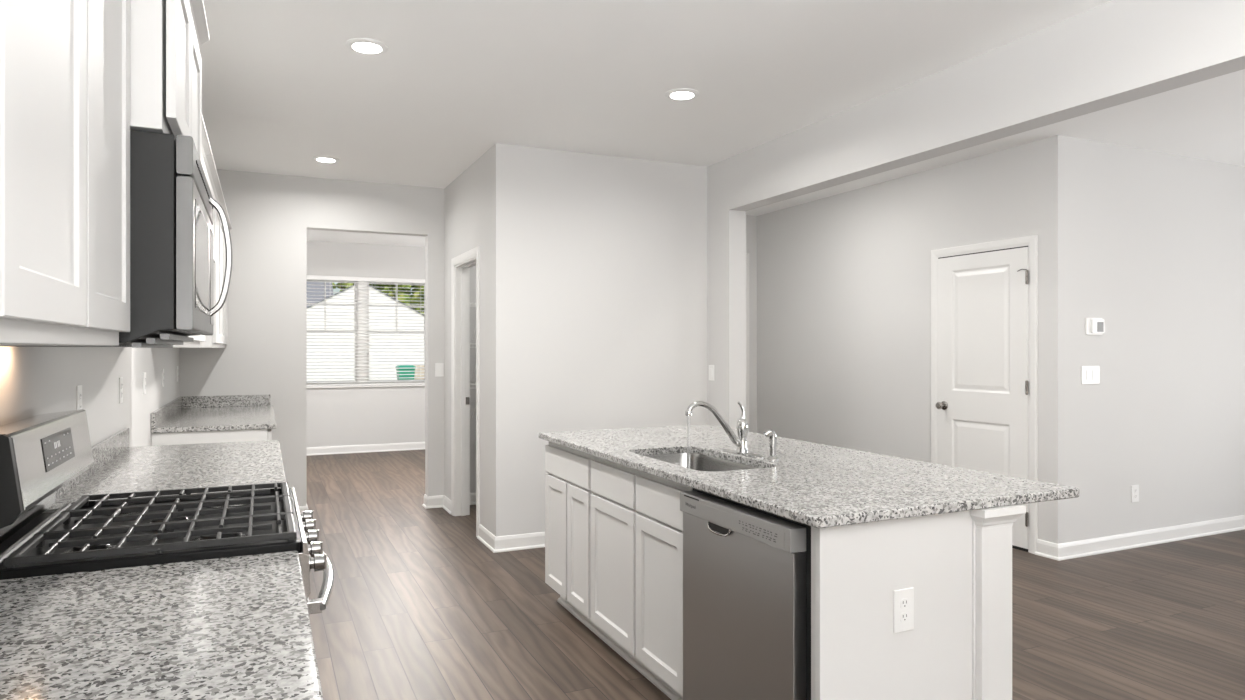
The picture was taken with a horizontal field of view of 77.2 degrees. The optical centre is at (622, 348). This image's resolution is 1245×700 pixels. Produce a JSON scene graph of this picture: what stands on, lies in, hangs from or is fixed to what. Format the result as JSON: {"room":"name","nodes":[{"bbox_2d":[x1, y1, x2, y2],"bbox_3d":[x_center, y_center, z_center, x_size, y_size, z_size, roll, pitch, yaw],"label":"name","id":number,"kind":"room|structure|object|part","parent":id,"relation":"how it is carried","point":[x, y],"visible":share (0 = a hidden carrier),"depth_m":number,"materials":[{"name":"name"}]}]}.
{"room":"kitchen","nodes":[
{"label":"kitchen","id":0,"kind":"room"},
{"bbox_2d":[0,346,179,446],"bbox_3d":[-1.146,-0.011,0.971,0.120,2.740,11.002,0,0,-25],"label":"wall","id":1,"kind":"structure","parent":0,"point":[34,381],"depth_m":2.92,"materials":[{"name":"paint"}]},
{"bbox_2d":[0,0,129,345],"bbox_3d":[-0.965,-0.475,1.142,0.349,0.936,0.900,0,0,-25],"label":"upper cabinet","id":2,"kind":"object","parent":1,"relation":"attached to","point":[65,64],"visible":1,"depth_m":1.11,"materials":[{"name":"paint"}]},
{"bbox_3d":[-0.754,-0.452,1.018,0.018,0.834,0.428,0,0,-25],"label":"door","id":3,"kind":"part","parent":2,"relation":"part of","materials":[{"name":"paint"}]},
{"bbox_3d":[-0.937,-0.452,1.416,0.018,0.834,0.424,0,0,-25],"label":"door","id":4,"kind":"part","parent":2,"relation":"part of","materials":[{"name":"paint"}]},
{"bbox_2d":[76,385,81,409],"bbox_3d":[-1.858,0.182,2.667,0.007,0.114,0.070,0,0,-25],"label":"wall outlet","id":5,"kind":"object","parent":1,"relation":"attached to","point":[78,388],"visible":0.7,"depth_m":2.65,"materials":[{"name":"white plastic"}]},
{"bbox_2d":[56,428,128,499],"bbox_3d":[-1.936,0.403,2.854,0.019,0.086,1.535,0,0,-25],"label":"backsplash","id":6,"kind":"structure","parent":1,"relation":"attached to","point":[104,451],"depth_m":2.98,"materials":[{"name":"stone"}]},
{"bbox_2d":[119,377,122,402],"bbox_3d":[-2.217,0.182,3.449,0.007,0.114,0.070,0,0,-25],"label":"wall outlet","id":7,"kind":"object","parent":1,"relation":"attached to","point":[120,378],"visible":1,"depth_m":3.43,"materials":[{"name":"white plastic"}]},
{"bbox_2d":[143,372,145,393],"bbox_3d":[-2.535,0.182,4.139,0.007,0.114,0.070,0,0,-25],"label":"wall outlet","id":8,"kind":"object","parent":1,"relation":"attached to","point":[144,373],"visible":1,"depth_m":4.11,"materials":[{"name":"white plastic"}]},
{"bbox_2d":[162,369,163,386],"bbox_3d":[-2.882,0.182,4.893,0.007,0.114,0.070,0,0,-25],"label":"wall outlet","id":9,"kind":"object","parent":1,"relation":"attached to","point":[162,369],"visible":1,"depth_m":4.87,"materials":[{"name":"white plastic"}]},
{"bbox_2d":[151,396,182,427],"bbox_3d":[-2.985,0.403,5.132,0.019,0.086,1.661,0,0,-25],"label":"backsplash","id":10,"kind":"structure","parent":1,"relation":"attached to","point":[166,411],"depth_m":4.86,"materials":[{"name":"stone"}]},
{"bbox_2d":[130,0,208,163],"bbox_3d":[-1.280,-0.703,1.918,0.425,0.480,0.763,0,0,-25],"label":"upper cabinet","id":11,"kind":"object","parent":1,"relation":"attached to","point":[166,36],"visible":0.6,"depth_m":1.65,"materials":[{"name":"paint"}]},
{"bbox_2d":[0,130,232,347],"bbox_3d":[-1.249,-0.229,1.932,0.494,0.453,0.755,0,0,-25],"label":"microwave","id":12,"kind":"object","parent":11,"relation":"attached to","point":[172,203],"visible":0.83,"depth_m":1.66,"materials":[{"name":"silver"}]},
{"bbox_3d":[-1.092,-0.205,2.005,0.032,0.328,0.751,0,0,-25],"label":"door","id":13,"kind":"part","parent":12,"relation":"part of","materials":[{"name":"silver metal"}]},
{"bbox_3d":[-1.035,-0.211,1.921,0.001,0.240,0.445,0,0,-25],"label":"door glass","id":14,"kind":"part","parent":12,"relation":"part of","materials":[{"name":"black"}]},
{"bbox_3d":[-1.199,-0.206,2.277,0.001,0.270,0.140,0,0,-25],"label":"control panel","id":15,"kind":"part","parent":12,"relation":"part of","materials":[{"name":"silver glass"}]},
{"bbox_3d":[-1.123,-0.256,2.174,0.064,0.331,0.024,0,0,-25],"label":"handle","id":16,"kind":"part","parent":12,"relation":"part of","materials":[{"name":"silver metal"}]},
{"bbox_3d":[-1.035,-0.680,1.822,0.018,0.378,0.373,0,0,-25],"label":"door","id":17,"kind":"part","parent":11,"relation":"part of","materials":[{"name":"paint"}]},
{"bbox_3d":[-1.195,-0.680,2.169,0.018,0.378,0.368,0,0,-25],"label":"door","id":18,"kind":"part","parent":11,"relation":"part of","materials":[{"name":"paint"}]},
{"bbox_3d":[-1.110,-0.911,1.996,0.050,0.064,0.763,0,0,-25],"label":"crown moulding","id":19,"kind":"part","parent":11,"relation":"part of","materials":[{"name":"paint"}]},
{"bbox_2d":[176,366,177,381],"bbox_3d":[-3.255,0.182,5.701,0.007,0.114,0.070,0,0,-25],"label":"wall outlet","id":20,"kind":"object","parent":1,"relation":"attached to","point":[176,366],"visible":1,"depth_m":5.68,"materials":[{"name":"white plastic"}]},
{"bbox_2d":[173,116,211,346],"bbox_3d":[-1.794,-0.475,2.943,0.349,0.936,1.511,0,0,-25],"label":"upper cabinet","id":21,"kind":"object","parent":1,"relation":"attached to","point":[206,148],"visible":0.16,"depth_m":3.45,"materials":[{"name":"paint"}]},
{"bbox_3d":[-1.825,-0.452,3.343,0.018,0.834,0.748,0,0,-25],"label":"door","id":22,"kind":"part","parent":21,"relation":"part of","materials":[{"name":"paint"}]},
{"bbox_3d":[-1.658,-0.911,3.005,0.050,0.064,1.511,0,0,-25],"label":"crown moulding","id":23,"kind":"part","parent":21,"relation":"part of","materials":[{"name":"paint"}]},
{"bbox_2d":[173,188,231,347],"bbox_3d":[-2.837,-0.475,5.206,0.349,0.936,1.647,0,0,-25],"label":"upper cabinet","id":24,"kind":"object","parent":1,"relation":"attached to","point":[219,338],"visible":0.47,"depth_m":4.96,"materials":[{"name":"paint"}]},
{"bbox_3d":[-2.480,-0.452,4.765,0.018,0.834,0.538,0,0,-25],"label":"door","id":25,"kind":"part","parent":24,"relation":"part of","materials":[{"name":"paint"}]},
{"bbox_3d":[-2.708,-0.452,5.260,0.018,0.834,0.528,0,0,-25],"label":"door","id":26,"kind":"part","parent":24,"relation":"part of","materials":[{"name":"paint"}]},
{"bbox_3d":[-2.701,-0.911,5.269,0.050,0.064,1.647,0,0,-25],"label":"crown moulding","id":27,"kind":"part","parent":24,"relation":"part of","materials":[{"name":"paint"}]},
{"bbox_3d":[-2.937,-0.452,5.757,0.018,0.834,0.543,0,0,-25],"label":"door","id":28,"kind":"part","parent":24,"relation":"part of","materials":[{"name":"paint"}]},
{"bbox_2d":[203,153,220,262],"bbox_3d":[-2.301,-0.707,4.044,0.349,0.472,0.907,0,0,-25],"label":"upper cabinet","id":29,"kind":"object","parent":1,"relation":"attached to","point":[211,174],"visible":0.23,"depth_m":4.17,"materials":[{"name":"paint"}]},
{"bbox_3d":[-2.079,-0.684,3.895,0.018,0.370,0.443,0,0,-25],"label":"door","id":30,"kind":"part","parent":29,"relation":"part of","materials":[{"name":"paint"}]},
{"bbox_3d":[-2.165,-0.911,4.106,0.050,0.064,0.907,0,0,-25],"label":"crown moulding","id":31,"kind":"part","parent":29,"relation":"part of","materials":[{"name":"paint"}]},
{"bbox_3d":[-2.270,-0.684,4.308,0.018,0.370,0.443,0,0,-25],"label":"door","id":32,"kind":"part","parent":29,"relation":"part of","materials":[{"name":"paint"}]},
{"bbox_2d":[307,241,424,446],"bbox_3d":[-3.610,-0.011,10.217,6.910,2.740,0.140,0,0,-25],"label":"wall","id":33,"kind":"structure","parent":0,"point":[346,416],"depth_m":10.25,"materials":[{"name":"paint"}]},
{"bbox_2d":[307,280,424,387],"bbox_3d":[-3.430,-0.221,10.269,1.820,1.444,0.145,0,0,-25],"label":"window","id":34,"kind":"structure","parent":33,"relation":"in","point":[412,286],"depth_m":10.27,"materials":[{"name":"paint"}]},
{"bbox_3d":[-3.860,-0.558,10.120,0.725,0.635,0.004,0,0,-25],"label":"pane","id":35,"kind":"part","parent":34,"relation":"part of","materials":[{"name":"clear glass"}]},
{"bbox_3d":[-3.848,0.104,10.093,0.725,0.620,0.004,0,0,-25],"label":"pane","id":36,"kind":"part","parent":34,"relation":"part of","materials":[{"name":"clear glass"}]},
{"bbox_3d":[-3.860,-0.558,10.120,0.795,0.706,0.028,0,0,-25],"label":"sash","id":37,"kind":"part","parent":34,"relation":"part of","materials":[{"name":"glass"}]},
{"bbox_3d":[-3.848,0.104,10.093,0.795,0.692,0.028,0,0,-25],"label":"sash","id":38,"kind":"part","parent":34,"relation":"part of","materials":[{"name":"paint"}]},
{"bbox_2d":[307,275,424,385],"bbox_3d":[-3.408,-0.232,10.221,1.750,1.414,0.051,0,0,-25],"label":"window blind","id":39,"kind":"object","parent":34,"relation":"attached to","point":[309,277],"visible":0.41,"depth_m":10.22,"materials":[{"name":"white plastic"}]},
{"bbox_3d":[-3.409,0.466,10.222,1.740,0.018,0.048,0,0,-25],"label":"rail","id":40,"kind":"part","parent":39,"relation":"part of","materials":[{"name":"white plastic"}]},
{"bbox_3d":[-3.412,0.490,10.229,1.820,0.022,0.056,0,0,-25],"label":"sill","id":41,"kind":"part","parent":34,"relation":"part of","materials":[{"name":"paint"}]},
{"bbox_3d":[-3.038,-0.558,10.499,0.795,0.706,0.028,0,0,-25],"label":"sash","id":42,"kind":"part","parent":34,"relation":"part of","materials":[{"name":"glass"}]},
{"bbox_3d":[-3.026,0.104,10.472,0.795,0.692,0.028,0,0,-25],"label":"sash","id":43,"kind":"part","parent":34,"relation":"part of","materials":[{"name":"paint"}]},
{"bbox_3d":[-3.038,-0.558,10.499,0.725,0.635,0.004,0,0,-25],"label":"pane","id":44,"kind":"part","parent":34,"relation":"part of","materials":[{"name":"clear glass"}]},
{"bbox_3d":[-3.026,0.104,10.472,0.725,0.620,0.004,0,0,-25],"label":"pane","id":45,"kind":"part","parent":34,"relation":"part of","materials":[{"name":"clear glass"}]},
{"bbox_2d":[307,442,424,455],"bbox_3d":[-3.576,1.309,10.142,6.910,0.101,0.024,0,0,-25],"label":"baseboard","id":46,"kind":"structure","parent":33,"relation":"attached to","point":[327,450],"depth_m":10.23,"materials":[{"name":"paint"}]},
{"bbox_2d":[180,169,756,505],"bbox_3d":[-1.000,-0.011,7.049,5.232,2.740,0.158,0,0,-25],"label":"wall","id":47,"kind":"structure","parent":0,"point":[271,215],"depth_m":6.22,"materials":[{"name":"paint"}]},
{"bbox_2d":[182,395,269,407],"bbox_3d":[-3.045,0.403,6.008,0.605,0.086,0.019,0,0,-25],"label":"backsplash","id":48,"kind":"structure","parent":47,"relation":"attached to","point":[227,400],"depth_m":5.99,"materials":[{"name":"stone"}]},
{"bbox_2d":[299,506,307,512],"bbox_3d":[-2.655,1.309,6.253,0.268,0.101,0.144,0,0,-25],"label":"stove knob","id":49,"kind":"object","parent":47,"relation":"attached to","point":[301,508],"depth_m":6.23,"materials":[{"name":"paint"}]},
{"bbox_2d":[435,363,443,376],"bbox_3d":[-1.572,0.179,6.693,0.072,0.116,0.010,0,0,-25],"label":"light switch","id":50,"kind":"object","parent":47,"relation":"attached to","point":[439,367],"visible":1,"depth_m":6.69,"materials":[{"name":"white plastic"}]},
{"bbox_2d":[470,493,475,504],"bbox_3d":[-0.785,1.309,7.048,1.409,0.101,0.024,0,0,-25],"label":"baseboard","id":51,"kind":"structure","parent":47,"relation":"attached to","point":[472,495],"depth_m":6.80,"materials":[{"name":"paint"}]},
{"bbox_2d":[470,303,475,339],"bbox_3d":[-0.717,-0.232,6.911,1.363,0.309,0.322,0,0,-25],"label":"wire shelf","id":52,"kind":"object","parent":47,"relation":"attached to","point":[472,304],"visible":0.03,"depth_m":6.72,"materials":[{"name":"white metal"}]},
{"bbox_2d":[470,343,475,378],"bbox_3d":[-0.717,0.108,6.911,1.363,0.309,0.322,0,0,-25],"label":"wire shelf","id":53,"kind":"object","parent":47,"relation":"attached to","point":[470,343],"visible":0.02,"depth_m":6.73,"materials":[{"name":"white metal"}]},
{"bbox_2d":[470,383,475,417],"bbox_3d":[-0.717,0.448,6.911,1.363,0.309,0.322,0,0,-25],"label":"wire shelf","id":54,"kind":"object","parent":47,"relation":"attached to","point":[470,383],"visible":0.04,"depth_m":6.69,"materials":[{"name":"white metal"}]},
{"bbox_2d":[746,253,748,431],"bbox_3d":[0.852,0.186,7.838,0.997,2.346,0.021,0,0,-25],"label":"trim","id":55,"kind":"structure","parent":47,"relation":"attached to","point":[747,254],"depth_m":8.03,"materials":[{"name":"paint"}]},
{"bbox_2d":[444,143,512,536],"bbox_3d":[-1.139,-0.011,5.995,0.115,2.740,1.642,0,0,-25],"label":"wall","id":56,"kind":"structure","parent":0,"point":[478,204],"depth_m":5.38,"materials":[{"name":"paint"}]},
{"bbox_2d":[423,494,450,513],"bbox_3d":[-1.563,1.309,6.583,0.164,0.101,0.457,0,0,-25],"label":"baseboard","id":57,"kind":"structure","parent":56,"relation":"attached to","point":[438,501],"depth_m":6.66,"materials":[{"name":"paint"}]},
{"bbox_2d":[451,246,479,536],"bbox_3d":[-1.163,0.310,6.029,0.135,2.098,0.861,0,0,-25],"label":"trim","id":58,"kind":"structure","parent":56,"relation":"attached to","point":[461,265],"depth_m":6.34,"materials":[{"name":"paint"}]},
{"bbox_2d":[513,145,706,534],"bbox_3d":[-0.074,-0.011,5.644,1.526,2.740,0.115,0,0,-25],"label":"wall","id":59,"kind":"structure","parent":0,"point":[610,252],"depth_m":5.55,"materials":[{"name":"paint"}]},
{"bbox_2d":[477,524,544,552],"bbox_3d":[-0.063,1.309,5.623,1.916,0.101,0.441,0,0,-14],"label":"baseboard","id":60,"kind":"structure","parent":59,"relation":"attached to","point":[495,544],"depth_m":5.29,"materials":[{"name":"paint"}]},
{"bbox_2d":[199,0,1244,246],"bbox_3d":[1.131,-1.456,4.237,10.800,0.150,15.150,0,0,-25],"label":"ceiling","id":61,"kind":"structure","parent":0,"point":[283,88],"depth_m":3.98,"materials":[{"name":"paint"}]},
{"bbox_2d":[312,156,338,162],"bbox_3d":[-2.156,-1.374,5.668,0.186,0.013,0.186,0,0,-25],"label":"recessed light","id":62,"kind":"object","parent":61,"relation":"in","point":[327,159],"visible":1,"depth_m":5.63,"materials":[{"name":"white plastic"}]},
{"bbox_2d":[345,38,387,53],"bbox_3d":[-1.164,-1.374,3.554,0.186,0.013,0.186,0,0,-25],"label":"recessed light","id":63,"kind":"object","parent":61,"relation":"in","point":[361,45],"visible":1,"depth_m":3.53,"materials":[{"name":"white plastic"}]},
{"bbox_2d":[665,88,698,99],"bbox_3d":[0.322,-1.374,4.222,0.186,0.013,0.186,0,0,-25],"label":"recessed light","id":64,"kind":"object","parent":61,"relation":"in","point":[680,93],"visible":1,"depth_m":4.19,"materials":[{"name":"white plastic"}]},
{"bbox_2d":[307,449,1244,699],"bbox_3d":[1.131,1.409,4.237,10.800,0.100,15.150,0,0,-25],"label":"floor","id":65,"kind":"structure","parent":0,"point":[419,607],"depth_m":3.92,"materials":[{"name":"brown wood"}]},
{"bbox_2d":[0,409,333,617],"bbox_3d":[-1.121,0.753,1.964,0.736,1.173,0.760,0,0,-25],"label":"gas range","id":66,"kind":"object","parent":65,"relation":"on","point":[40,454],"visible":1,"depth_m":1.80,"materials":[{"name":"black"}]},
{"bbox_3d":[-1.197,0.246,1.538,0.030,0.148,0.008,0,0,-25],"label":"corner trim","id":67,"kind":"part","parent":66,"relation":"part of","materials":[{"name":"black metal"}]},
{"bbox_3d":[-1.154,0.437,1.692,0.112,0.010,0.112,0,0,-25],"label":"burner","id":68,"kind":"part","parent":66,"relation":"part of","materials":[{"name":"black metal"}]},
{"bbox_3d":[-1.348,0.437,2.115,0.104,0.010,0.104,0,0,-25],"label":"burner","id":69,"kind":"part","parent":66,"relation":"part of","materials":[{"name":"black metal"}]},
{"bbox_2d":[0,488,301,579],"bbox_3d":[-1.134,0.442,1.958,0.578,0.026,0.760,0,0,-25],"label":"cooktop","id":70,"kind":"object","parent":66,"relation":"in","point":[133,557],"depth_m":1.79,"materials":[{"name":"black metal"}]},
{"bbox_3d":[-0.927,0.437,1.797,0.130,0.010,0.130,0,0,-25],"label":"burner","id":71,"kind":"part","parent":66,"relation":"part of","materials":[{"name":"black metal"}]},
{"bbox_3d":[-1.121,0.437,2.220,0.120,0.010,0.120,0,0,-25],"label":"burner","id":72,"kind":"part","parent":66,"relation":"part of","materials":[{"name":"black metal"}]},
{"bbox_3d":[-0.938,0.497,2.304,0.036,0.042,0.042,0,0,-25],"label":"knob","id":73,"kind":"part","parent":66,"relation":"part of","materials":[{"name":"silver metal"}]},
{"bbox_3d":[-0.872,0.881,2.079,0.032,0.636,0.756,0,0,-25],"label":"oven door","id":74,"kind":"part","parent":66,"relation":"part of","materials":[{"name":"silver metal"}]},
{"bbox_3d":[-0.884,0.497,2.186,0.036,0.042,0.042,0,0,-25],"label":"knob","id":75,"kind":"part","parent":66,"relation":"part of","materials":[{"name":"silver metal"}]},
{"bbox_3d":[-0.825,0.497,2.058,0.036,0.042,0.042,0,0,-25],"label":"knob","id":76,"kind":"part","parent":66,"relation":"part of","materials":[{"name":"silver metal"}]},
{"bbox_3d":[-0.767,0.497,1.931,0.036,0.042,0.042,0,0,-25],"label":"knob","id":77,"kind":"part","parent":66,"relation":"part of","materials":[{"name":"silver metal"}]},
{"bbox_3d":[-0.709,0.594,1.800,0.030,0.028,0.024,0,0,-25],"label":"handle mount","id":78,"kind":"part","parent":66,"relation":"part of","materials":[{"name":"silver metal"}]},
{"bbox_3d":[-0.712,0.497,1.813,0.036,0.042,0.042,0,0,-25],"label":"knob","id":79,"kind":"part","parent":66,"relation":"part of","materials":[{"name":"silver metal"}]},
{"bbox_3d":[-0.818,0.594,2.106,0.066,0.014,0.675,0,0,-25],"label":"oven handle","id":80,"kind":"part","parent":66,"relation":"part of","materials":[{"name":"silver metal"}]},
{"bbox_2d":[151,429,270,445],"bbox_3d":[-2.715,0.918,5.262,0.618,0.883,1.648,0,0,-25],"label":"base cabinet","id":81,"kind":"object","parent":65,"relation":"on","point":[177,438],"visible":0.19,"depth_m":4.51,"materials":[{"name":"paint"}]},
{"bbox_2d":[151,395,275,432],"bbox_3d":[-2.701,0.417,5.263,0.644,0.116,1.661,0,0,-25],"label":"countertop","id":82,"kind":"structure","parent":81,"relation":"on","point":[227,412],"depth_m":5.21,"materials":[{"name":"stone"}]},
{"bbox_3d":[-2.215,0.563,4.889,0.020,0.143,0.533,0,0,-25],"label":"drawer","id":83,"kind":"part","parent":81,"relation":"part of","materials":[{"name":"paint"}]},
{"bbox_2d":[545,442,606,640],"bbox_3d":[-0.007,0.917,4.006,0.610,0.884,0.627,0,0,-25],"label":"base cabinet","id":84,"kind":"object","parent":65,"relation":"on","point":[568,492],"visible":0.39,"depth_m":3.85,"materials":[{"name":"paint"}]},
{"bbox_3d":[-0.339,0.956,4.020,0.019,0.582,0.314,0,0,-25],"label":"door","id":85,"kind":"part","parent":84,"relation":"part of","materials":[{"name":"paint"}]},
{"bbox_3d":[-0.277,0.582,3.887,0.019,0.142,0.607,0,0,-25],"label":"drawer","id":86,"kind":"part","parent":84,"relation":"part of","materials":[{"name":"paint"}]},
{"bbox_3d":[-0.208,0.956,3.736,0.019,0.582,0.275,0,0,-25],"label":"door","id":87,"kind":"part","parent":84,"relation":"part of","materials":[{"name":"paint"}]},
{"bbox_2d":[591,456,691,699],"bbox_3d":[0.315,0.917,3.308,0.610,0.884,0.906,0,0,-25],"label":"base cabinet","id":88,"kind":"object","parent":65,"relation":"on","point":[637,517],"visible":0.41,"depth_m":3.11,"materials":[{"name":"paint"}]},
{"bbox_3d":[-0.043,0.582,3.378,0.019,0.142,0.457,0,0,-25],"label":"drawer","id":89,"kind":"part","parent":88,"relation":"part of","materials":[{"name":"paint"}]},
{"bbox_3d":[-0.043,0.956,3.378,0.019,0.582,0.457,0,0,-25],"label":"door","id":90,"kind":"part","parent":88,"relation":"part of","materials":[{"name":"paint"}]},
{"bbox_3d":[0.145,0.956,2.969,0.019,0.582,0.404,0,0,-25],"label":"door","id":91,"kind":"part","parent":88,"relation":"part of","materials":[{"name":"paint"}]},
{"bbox_3d":[0.145,0.582,2.969,0.019,0.142,0.404,0,0,-25],"label":"drawer","id":92,"kind":"part","parent":88,"relation":"part of","materials":[{"name":"paint"}]},
{"bbox_2d":[538,425,1079,527],"bbox_3d":[0.509,0.461,3.326,1.049,0.030,2.313,0,0,-25],"label":"countertop","id":93,"kind":"structure","parent":88,"relation":"on","point":[816,485],"depth_m":2.66,"materials":[{"name":"stone"}]},
{"bbox_2d":[643,453,757,471],"bbox_3d":[0.311,0.578,3.204,0.412,0.205,0.757,0,0,-25],"label":"sink","id":94,"kind":"object","parent":93,"relation":"in","point":[700,462],"visible":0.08,"depth_m":3.51,"materials":[{"name":"silver metal"}]},
{"bbox_2d":[685,401,763,457],"bbox_3d":[0.395,0.331,3.254,0.302,0.230,0.270,0,0,-25],"label":"kitchen faucet","id":95,"kind":"object","parent":93,"relation":"on","point":[740,441],"visible":1,"depth_m":3.27,"materials":[{"name":"silver metal"}]},
{"bbox_2d":[687,416,690,468],"bbox_3d":[0.271,0.474,3.197,0.015,0.401,0.015,0,0,-25],"label":"water stream","id":96,"kind":"object","parent":95,"relation":"attached to","point":[688,417],"visible":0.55,"depth_m":3.19,"materials":[{"name":"white"}]},
{"bbox_3d":[0.385,0.316,3.249,0.269,0.201,0.033,0,0,-25],"label":"spout","id":97,"kind":"part","parent":95,"relation":"part of","materials":[{"name":"silver metal"}]},
{"bbox_3d":[0.501,0.262,3.303,0.040,0.081,0.024,0,0,-25],"label":"lever","id":98,"kind":"part","parent":95,"relation":"part of","materials":[{"name":"silver metal"}]},
{"bbox_2d":[736,419,747,452],"bbox_3d":[0.509,0.366,3.306,0.052,0.144,0.052,0,0,-25],"label":"faucet","id":99,"kind":"object","parent":95,"relation":"on","point":[742,424],"depth_m":3.29,"materials":[{"name":"silver metal"}]},
{"bbox_3d":[0.509,0.442,3.306,0.052,0.008,0.270,0,0,-25],"label":"plate","id":100,"kind":"part","parent":95,"relation":"part of","materials":[{"name":"silver metal"}]},
{"bbox_2d":[763,429,778,459],"bbox_3d":[0.600,0.384,3.144,0.064,0.124,0.048,0,0,-25],"label":"sprayer","id":101,"kind":"object","parent":93,"relation":"on","point":[770,433],"visible":1,"depth_m":3.13,"materials":[{"name":"silver metal"}]},
{"bbox_2d":[680,488,810,699],"bbox_3d":[0.609,0.918,2.568,0.605,0.882,0.681,0,0,-25],"label":"dishwasher","id":102,"kind":"object","parent":65,"relation":"on","point":[747,569],"visible":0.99,"depth_m":2.40,"materials":[{"name":"silver metal"}]},
{"bbox_3d":[0.311,0.579,2.516,0.019,0.042,0.139,0,0,-25],"label":"pocket handle","id":103,"kind":"part","parent":102,"relation":"part of","materials":[{"name":"silver metal"}]},
{"bbox_3d":[0.359,0.536,2.468,0.056,0.067,0.635,0,0,-25],"label":"control panel","id":104,"kind":"part","parent":102,"relation":"part of","materials":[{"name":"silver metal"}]},
{"bbox_2d":[811,505,1025,699],"bbox_3d":[0.405,0.918,3.264,0.735,0.883,2.319,0,0,-25],"label":"island end panel","id":105,"kind":"object","parent":65,"relation":"on","point":[958,565],"visible":0.56,"depth_m":2.26,"materials":[{"name":"paint"}]},
{"bbox_2d":[893,587,913,632],"bbox_3d":[0.804,0.746,2.227,0.074,0.120,0.007,0,0,-25],"label":"island outlet","id":106,"kind":"object","parent":105,"relation":"attached to","point":[903,599],"visible":1,"depth_m":2.22,"materials":[{"name":"white plastic"}]},
{"bbox_2d":[900,598,908,608],"bbox_3d":[0.805,0.727,2.225,0.033,0.028,0.002,0,0,-25],"label":"receptacle","id":107,"kind":"object","parent":106,"relation":"attached to","point":[904,602],"depth_m":2.22,"materials":[{"name":"grey plastic"}]},
{"bbox_2d":[900,612,908,621],"bbox_3d":[0.805,0.766,2.225,0.033,0.028,0.002,0,0,-25],"label":"receptacle","id":108,"kind":"object","parent":106,"relation":"attached to","point":[904,616],"depth_m":2.22,"materials":[{"name":"grey plastic"}]},
{"bbox_3d":[1.103,0.948,2.408,0.130,0.822,0.128,0,0,-25],"label":"post","id":109,"kind":"part","parent":105,"relation":"part of","materials":[{"name":"paint"}]},
{"bbox_3d":[1.113,0.507,2.398,0.175,0.060,0.154,0,0,-25],"label":"cap moulding","id":110,"kind":"part","parent":105,"relation":"part of","materials":[{"name":"paint"}]},
{"bbox_3d":[-0.465,0.918,0.374,0.618,0.883,2.667,0,0,-25],"label":"base cabinet","id":111,"kind":"object","parent":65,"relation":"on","visible":0},
{"bbox_2d":[0,551,323,699],"bbox_3d":[-0.449,0.417,0.372,0.644,0.116,2.691,0,0,-25],"label":"countertop","id":112,"kind":"structure","parent":111,"relation":"on","point":[238,627],"depth_m":1.21,"materials":[{"name":"stone"}]},
{"bbox_3d":[-1.661,0.918,2.971,0.618,0.883,1.511,0,0,-25],"label":"base cabinet","id":113,"kind":"object","parent":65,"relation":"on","visible":0},
{"bbox_2d":[43,428,285,512],"bbox_3d":[-1.652,0.417,2.985,0.644,0.116,1.535,0,0,-25],"label":"countertop","id":114,"kind":"structure","parent":113,"relation":"on","point":[117,467],"depth_m":2.90,"materials":[{"name":"stone"}]},
{"bbox_2d":[757,135,1069,543],"bbox_3d":[2.121,-0.011,6.671,0.120,2.740,3.555,0,0,-25],"label":"wall","id":115,"kind":"structure","parent":0,"point":[844,279],"depth_m":6.41,"materials":[{"name":"paint"}]},
{"bbox_2d":[931,235,1037,553],"bbox_3d":[2.523,0.302,5.550,0.087,2.114,0.898,0,0,-25],"label":"door","id":116,"kind":"structure","parent":115,"relation":"in","point":[984,296],"depth_m":5.50,"materials":[{"name":"paint"}]},
{"bbox_3d":[2.384,0.424,5.834,0.071,0.066,0.066,0,0,-25],"label":"knob","id":117,"kind":"part","parent":116,"relation":"part of","materials":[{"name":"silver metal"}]},
{"bbox_2d":[1035,515,1244,560],"bbox_3d":[3.616,1.309,7.248,3.367,0.101,3.400,0,0,-25],"label":"baseboard","id":118,"kind":"structure","parent":115,"relation":"attached to","point":[1081,548],"depth_m":5.35,"materials":[{"name":"paint"}]},
{"bbox_2d":[707,0,1244,429],"bbox_3d":[2.225,-0.011,2.649,0.145,2.740,10.950,0,0,-25],"label":"wall","id":119,"kind":"structure","parent":0,"point":[1115,52],"depth_m":3.77,"materials":[{"name":"paint"}]},
{"bbox_2d":[709,365,713,380],"bbox_3d":[0.666,0.179,5.850,0.010,0.116,0.074,0,0,-25],"label":"light switch","id":120,"kind":"object","parent":119,"relation":"attached to","point":[711,367],"visible":1,"depth_m":5.84,"materials":[{"name":"white plastic"}]},
{"bbox_2d":[1070,137,1244,541],"bbox_3d":[4.357,-0.011,5.811,3.223,2.740,0.120,0,0,-25],"label":"wall","id":121,"kind":"structure","parent":0,"point":[1157,239],"depth_m":5.46,"materials":[{"name":"paint"}]},
{"bbox_2d":[1081,366,1098,383],"bbox_3d":[3.099,0.173,5.160,0.177,0.119,0.010,0,0,-25],"label":"light switch","id":122,"kind":"object","parent":121,"relation":"attached to","point":[1089,374],"visible":1,"depth_m":5.15,"materials":[{"name":"white plastic"}]},
{"bbox_2d":[1085,318,1104,334],"bbox_3d":[3.134,-0.150,5.166,0.165,0.112,0.028,0,0,-25],"label":"thermostat","id":123,"kind":"object","parent":121,"relation":"attached to","point":[1093,326],"visible":1,"depth_m":5.15,"materials":[{"name":"white plastic"}]},
{"bbox_2d":[1131,485,1138,501],"bbox_3d":[3.522,0.994,5.356,0.080,0.115,0.007,0,0,-25],"label":"wall outlet","id":124,"kind":"object","parent":121,"relation":"attached to","point":[1134,488],"visible":1,"depth_m":5.35,"materials":[{"name":"white plastic"}]}
]}

